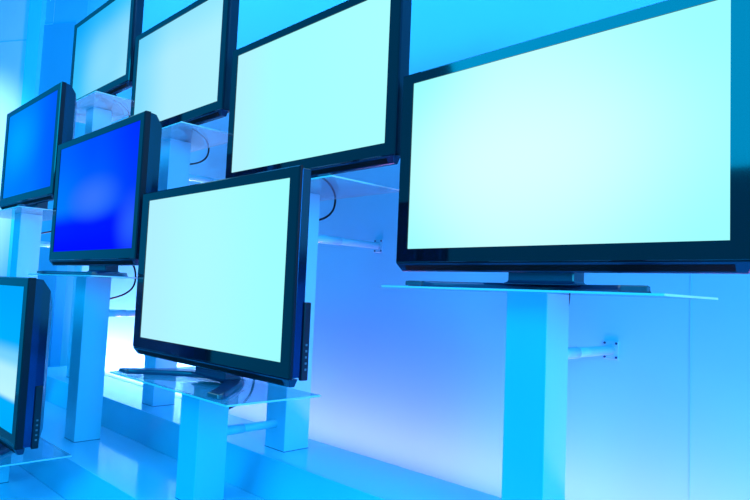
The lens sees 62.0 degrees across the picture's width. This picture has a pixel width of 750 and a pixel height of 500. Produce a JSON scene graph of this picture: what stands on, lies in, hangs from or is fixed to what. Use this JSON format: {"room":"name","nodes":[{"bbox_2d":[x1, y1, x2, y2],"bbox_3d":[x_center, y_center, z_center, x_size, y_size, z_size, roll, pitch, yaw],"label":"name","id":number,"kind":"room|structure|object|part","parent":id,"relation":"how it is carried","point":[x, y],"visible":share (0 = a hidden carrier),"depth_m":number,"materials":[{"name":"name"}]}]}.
{"room":"electronics store","nodes":[
{"label":"electronics store","id":0,"kind":"room"},
{"bbox_2d":[7,0,46,276],"bbox_3d":[-3.013,-0.555,5.415,0.135,4.600,0.150,1,-4,15],"label":"pillar","id":1,"kind":"structure","parent":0,"point":[37,8],"depth_m":5.42,"materials":[{"name":"paint"}]},
{"bbox_2d":[0,0,87,366],"bbox_3d":[-4.459,-0.589,5.821,4.000,4.600,0.120,1,-4,15],"label":"wall","id":2,"kind":"structure","parent":0,"point":[13,13],"depth_m":5.47,"materials":[{"name":"paint"}]},
{"bbox_2d":[0,39,25,41],"bbox_3d":[-3.824,-1.865,5.691,1.634,0.010,0.002,1,-4,15],"label":"trim","id":3,"kind":"structure","parent":2,"relation":"attached to","point":[24,39],"depth_m":5.52,"materials":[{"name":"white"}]},
{"bbox_2d":[38,22,75,366],"bbox_3d":[-2.814,-0.113,5.297,0.330,3.720,0.006,1,-4,15],"label":"wall panel","id":4,"kind":"object","parent":2,"relation":"attached to","point":[57,49],"visible":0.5,"depth_m":5.39,"materials":[{"name":"blue paint"}]},
{"bbox_2d":[60,0,749,499],"bbox_3d":[1.034,-0.636,1.762,10.004,4.600,0.100,-2,-6,45],"label":"wall","id":5,"kind":"structure","parent":0,"point":[411,379],"depth_m":2.28,"materials":[{"name":"blue paint"}]},
{"bbox_2d":[189,174,217,182],"bbox_3d":[-0.821,-0.353,3.248,0.048,0.056,0.382,-2,-6,45],"label":"support rod","id":6,"kind":"object","parent":5,"relation":"attached to","point":[196,178],"visible":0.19,"depth_m":3.16,"materials":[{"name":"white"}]},
{"bbox_2d":[318,235,382,252],"bbox_3d":[-0.118,-0.032,2.507,0.048,0.056,0.382,-2,-6,45],"label":"support rod","id":7,"kind":"object","parent":5,"relation":"attached to","point":[377,245],"visible":0.84,"depth_m":2.52,"materials":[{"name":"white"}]},
{"bbox_2d":[568,340,618,359],"bbox_3d":[0.584,0.289,1.767,0.048,0.056,0.382,-2,-6,45],"label":"support rod","id":8,"kind":"object","parent":5,"relation":"attached to","point":[610,349],"visible":0.75,"depth_m":1.82,"materials":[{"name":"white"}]},
{"bbox_2d":[689,274,690,484],"bbox_3d":[0.919,-0.638,1.806,0.002,4.600,0.002,-2,-6,45],"label":"trim","id":9,"kind":"structure","parent":5,"relation":"attached to","point":[690,274],"depth_m":1.73,"materials":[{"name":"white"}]},
{"bbox_3d":[-1.938,1.531,1.203,13.500,0.050,7.200,-2,-6,45],"label":"floor","id":10,"kind":"structure","parent":0,"visible":0},
{"bbox_2d":[0,459,64,499],"bbox_3d":[-0.048,1.222,0.923,7.420,0.688,0.365,-2,-6,45],"label":"step","id":11,"kind":"structure","parent":10,"relation":"on","point":[22,485],"depth_m":2.42,"materials":[{"name":"laminate"}]},
{"bbox_2d":[0,437,71,483],"bbox_3d":[-1.540,0.847,2.514,0.776,0.153,0.330,-2,-6,45],"label":"pedestal","id":12,"kind":"object","parent":11,"relation":"on","point":[5,464],"visible":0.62,"depth_m":2.48,"materials":[{"name":"pale gloss laminate"},{"name":"glass"}]},
{"bbox_3d":[-1.537,0.848,2.497,0.116,0.148,0.110,-2,-6,45],"label":"post","id":13,"kind":"part","parent":12,"relation":"part of","materials":[{"name":"blue"}]},
{"bbox_2d":[0,276,51,455],"bbox_3d":[-1.543,0.438,2.529,0.974,0.662,0.287,-2,-6,45],"label":"television","id":14,"kind":"object","parent":12,"relation":"on","point":[25,302],"visible":1,"depth_m":2.21,"materials":[{"name":"plastic"}]},
{"bbox_3d":[-1.192,0.589,2.199,0.014,0.218,0.024,-2,-6,45],"label":"port panel","id":15,"kind":"part","parent":14,"relation":"part of","materials":[{"name":"black plastic"}]},
{"bbox_2d":[0,437,71,466],"bbox_3d":[-1.537,0.773,2.519,0.776,0.005,0.330,-2,-6,45],"label":"glass shelf","id":16,"kind":"object","parent":12,"relation":"attached to","point":[40,437],"depth_m":2.31,"materials":[{"name":"teal"}]},
{"bbox_2d":[10,400,264,499],"bbox_3d":[0.210,1.190,1.183,7.420,0.810,0.358,-2,-6,45],"label":"step","id":17,"kind":"structure","parent":10,"relation":"on","point":[114,466],"depth_m":2.41,"materials":[{"name":"laminate"}]},
{"bbox_2d":[0,206,52,278],"bbox_3d":[-1.986,0.322,3.517,0.776,1.056,0.330,-2,-6,45],"label":"pedestal","id":18,"kind":"object","parent":17,"relation":"on","point":[28,220],"visible":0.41,"depth_m":3.48,"materials":[{"name":"pale gloss laminate"},{"name":"glass"}]},
{"bbox_3d":[-1.983,0.324,3.499,0.116,1.051,0.110,-2,-6,45],"label":"post","id":19,"kind":"part","parent":18,"relation":"part of","materials":[{"name":"blue"}]},
{"bbox_2d":[0,206,52,220],"bbox_3d":[-1.963,-0.201,3.553,0.776,0.005,0.330,-2,-6,45],"label":"glass shelf","id":20,"kind":"object","parent":18,"relation":"attached to","point":[17,211],"depth_m":3.46,"materials":[{"name":"teal"}]},
{"bbox_2d":[0,82,76,208],"bbox_3d":[-1.954,-0.533,3.576,0.969,0.659,0.287,-2,-6,45],"label":"television","id":21,"kind":"object","parent":18,"relation":"on","point":[35,130],"visible":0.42,"depth_m":3.45,"materials":[{"name":"plastic"}]},
{"bbox_2d":[40,241,49,247],"bbox_3d":[-1.848,-0.027,3.647,0.033,0.033,0.232,-2,-6,45],"label":"support rod","id":22,"kind":"object","parent":18,"relation":"attached to","point":[42,243],"visible":0.16,"depth_m":3.58,"materials":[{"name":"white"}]},
{"bbox_2d":[28,274,137,442],"bbox_3d":[-1.276,0.473,2.788,0.776,0.714,0.330,-2,-6,45],"label":"pedestal","id":23,"kind":"object","parent":17,"relation":"on","point":[92,292],"visible":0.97,"depth_m":2.73,"materials":[{"name":"pale gloss laminate"},{"name":"glass"}]},
{"bbox_2d":[28,274,137,278],"bbox_3d":[-1.261,0.120,2.812,0.776,0.005,0.330,-2,-6,45],"label":"glass shelf","id":24,"kind":"object","parent":23,"relation":"attached to","point":[77,276],"depth_m":2.70,"materials":[{"name":"teal"}]},
{"bbox_3d":[-1.273,0.475,2.771,0.116,0.709,0.110,-2,-6,45],"label":"post","id":25,"kind":"part","parent":23,"relation":"part of","materials":[{"name":"blue"}]},
{"bbox_2d":[37,111,161,276],"bbox_3d":[-1.257,-0.213,2.841,0.997,0.664,0.287,-2,-6,45],"label":"television","id":26,"kind":"object","parent":23,"relation":"on","point":[103,175],"visible":0.8,"depth_m":2.72,"materials":[{"name":"plastic"}]},
{"bbox_2d":[110,266,136,299],"bbox_3d":[-1.175,0.115,2.902,0.008,0.242,0.138,-2,-6,45],"label":"power cable","id":27,"kind":"object","parent":26,"relation":"attached to","point":[132,287],"visible":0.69,"depth_m":2.93,"materials":[{"name":"black plastic"}]},
{"bbox_2d":[109,310,134,316],"bbox_3d":[-1.145,0.295,2.907,0.033,0.033,0.232,-2,-6,45],"label":"support rod","id":28,"kind":"object","parent":23,"relation":"attached to","point":[112,313],"visible":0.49,"depth_m":2.87,"materials":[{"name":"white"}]},
{"bbox_2d":[109,366,320,499],"bbox_3d":[-0.566,0.625,2.059,0.776,0.372,0.330,-2,-6,45],"label":"pedestal","id":29,"kind":"object","parent":17,"relation":"on","point":[202,447],"visible":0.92,"depth_m":2.00,"materials":[{"name":"blue"}]},
{"bbox_3d":[-0.563,0.626,2.042,0.116,0.368,0.110,-2,-6,45],"label":"post","id":30,"kind":"part","parent":29,"relation":"part of","materials":[{"name":"blue"}]},
{"bbox_2d":[119,165,310,399],"bbox_3d":[-0.545,0.106,2.092,0.990,0.667,0.287,-2,-6,45],"label":"television","id":31,"kind":"object","parent":29,"relation":"on","point":[221,280],"visible":1,"depth_m":1.96,"materials":[{"name":"plastic"}]},
{"bbox_2d":[229,395,248,408],"bbox_3d":[-0.473,0.436,2.162,0.008,0.242,0.138,-2,-6,45],"label":"power cable","id":32,"kind":"object","parent":31,"relation":"attached to","point":[246,396],"visible":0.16,"depth_m":2.17,"materials":[{"name":"black plastic"}]},
{"bbox_3d":[-0.197,0.256,1.749,0.014,0.218,0.024,-2,-6,45],"label":"port panel","id":33,"kind":"part","parent":31,"relation":"part of","materials":[{"name":"black plastic"}]},
{"bbox_2d":[109,366,320,406],"bbox_3d":[-0.558,0.441,2.072,0.776,0.005,0.330,-2,-6,45],"label":"glass shelf","id":34,"kind":"object","parent":29,"relation":"attached to","point":[189,386],"depth_m":1.99,"materials":[{"name":"teal"}]},
{"bbox_2d":[227,419,276,434],"bbox_3d":[-0.442,0.616,2.166,0.033,0.033,0.232,-2,-6,45],"label":"support rod","id":35,"kind":"object","parent":29,"relation":"attached to","point":[233,429],"visible":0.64,"depth_m":2.16,"materials":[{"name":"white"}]},
{"bbox_2d":[45,366,500,499],"bbox_3d":[0.456,1.158,1.429,7.420,0.928,0.327,-2,-6,45],"label":"step","id":36,"kind":"structure","parent":10,"relation":"on","point":[319,471],"depth_m":2.15,"materials":[{"name":"laminate"}]},
{"bbox_2d":[66,91,129,377],"bbox_3d":[-1.734,-0.051,3.779,0.776,1.621,0.330,-2,-6,45],"label":"pedestal","id":37,"kind":"object","parent":36,"relation":"on","point":[96,118],"visible":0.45,"depth_m":3.75,"materials":[{"name":"pale gloss laminate"},{"name":"glass"}]},
{"bbox_3d":[-1.724,-0.048,3.769,0.116,1.616,0.110,-2,-6,45],"label":"post","id":38,"kind":"part","parent":37,"relation":"part of","materials":[{"name":"blue"}]},
{"bbox_2d":[76,91,129,122],"bbox_3d":[-1.699,-0.856,3.835,0.776,0.005,0.330,-2,-6,45],"label":"glass shelf","id":39,"kind":"object","parent":37,"relation":"attached to","point":[94,108],"depth_m":3.77,"materials":[{"name":"teal"}]},
{"bbox_2d":[70,0,143,115],"bbox_3d":[-1.663,-1.183,3.840,0.938,0.651,0.287,-2,-6,45],"label":"television","id":40,"kind":"object","parent":37,"relation":"on","point":[103,52],"visible":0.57,"depth_m":3.75,"materials":[{"name":"plastic"}]},
{"bbox_2d":[115,95,129,116],"bbox_3d":[-1.609,-0.860,3.929,0.008,0.242,0.138,-2,-6,45],"label":"power cable","id":41,"kind":"object","parent":40,"relation":"attached to","point":[115,95],"visible":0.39,"depth_m":3.96,"materials":[{"name":"black plastic"}]},
{"bbox_2d":[142,121,227,406],"bbox_3d":[-1.024,0.101,3.050,0.776,1.279,0.330,-2,-6,45],"label":"pedestal","id":42,"kind":"object","parent":36,"relation":"on","point":[175,154],"visible":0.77,"depth_m":3.01,"materials":[{"name":"pale gloss laminate"},{"name":"glass"}]},
{"bbox_3d":[-1.014,0.103,3.040,0.116,1.274,0.110,-2,-6,45],"label":"post","id":43,"kind":"part","parent":42,"relation":"part of","materials":[{"name":"blue"}]},
{"bbox_2d":[130,0,239,147],"bbox_3d":[-0.971,-0.861,3.111,0.958,0.649,0.287,-2,-6,45],"label":"television","id":44,"kind":"object","parent":42,"relation":"on","point":[182,71],"visible":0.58,"depth_m":2.99,"materials":[{"name":"plastic"}]},
{"bbox_2d":[190,126,209,164],"bbox_3d":[-0.906,-0.539,3.189,0.008,0.242,0.138,-2,-6,45],"label":"power cable","id":45,"kind":"object","parent":44,"relation":"attached to","point":[199,128],"visible":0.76,"depth_m":3.21,"materials":[{"name":"black plastic"}]},
{"bbox_2d":[162,121,227,152],"bbox_3d":[-0.997,-0.534,3.094,0.776,0.005,0.330,-2,-6,45],"label":"glass shelf","id":46,"kind":"object","parent":42,"relation":"attached to","point":[170,140],"depth_m":3.03,"materials":[{"name":"teal"}]},
{"bbox_2d":[264,175,398,451],"bbox_3d":[-0.314,0.252,2.321,0.776,0.938,0.330,-2,-6,45],"label":"pedestal","id":47,"kind":"object","parent":36,"relation":"on","point":[291,433],"visible":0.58,"depth_m":2.27,"materials":[{"name":"blue"}]},
{"bbox_3d":[-0.304,0.254,2.311,0.116,0.933,0.110,-2,-6,45],"label":"post","id":48,"kind":"part","parent":47,"relation":"part of","materials":[{"name":"blue"}]},
{"bbox_2d":[225,0,411,188],"bbox_3d":[-0.254,-0.543,2.356,0.993,0.655,0.287,-2,-6,45],"label":"television","id":49,"kind":"object","parent":47,"relation":"on","point":[322,92],"visible":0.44,"depth_m":2.23,"materials":[{"name":"plastic"}]},
{"bbox_2d":[319,199,335,220],"bbox_3d":[-0.204,-0.218,2.448,0.008,0.242,0.138,-2,-6,45],"label":"power cable","id":50,"kind":"object","parent":49,"relation":"attached to","point":[331,212],"visible":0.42,"depth_m":2.47,"materials":[{"name":"black plastic"}]},
{"bbox_2d":[310,175,398,200],"bbox_3d":[-0.294,-0.213,2.354,0.776,0.005,0.330,-2,-6,45],"label":"glass shelf","id":51,"kind":"object","parent":47,"relation":"attached to","point":[324,194],"depth_m":2.26,"materials":[{"name":"teal"}]},
{"bbox_2d":[381,285,717,499],"bbox_3d":[0.396,0.403,1.593,0.776,0.596,0.330,-2,-6,45],"label":"pedestal","id":52,"kind":"object","parent":36,"relation":"on","point":[537,321],"visible":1,"depth_m":1.54,"materials":[{"name":"blue"}]},
{"bbox_3d":[0.406,0.405,1.583,0.116,0.591,0.110,-2,-6,45],"label":"post","id":53,"kind":"part","parent":52,"relation":"part of","materials":[{"name":"blue"}]},
{"bbox_2d":[381,285,717,299],"bbox_3d":[0.409,0.108,1.613,0.776,0.005,0.330,-2,-6,45],"label":"glass shelf","id":54,"kind":"object","parent":52,"relation":"attached to","point":[511,293],"depth_m":1.52,"materials":[{"name":"teal"}]},
{"bbox_2d":[396,0,749,292],"bbox_3d":[0.444,-0.224,1.621,0.975,0.660,0.287,-2,-6,45],"label":"television","id":55,"kind":"object","parent":52,"relation":"on","point":[619,143],"visible":0.89,"depth_m":1.50,"materials":[{"name":"plastic"}]}
]}

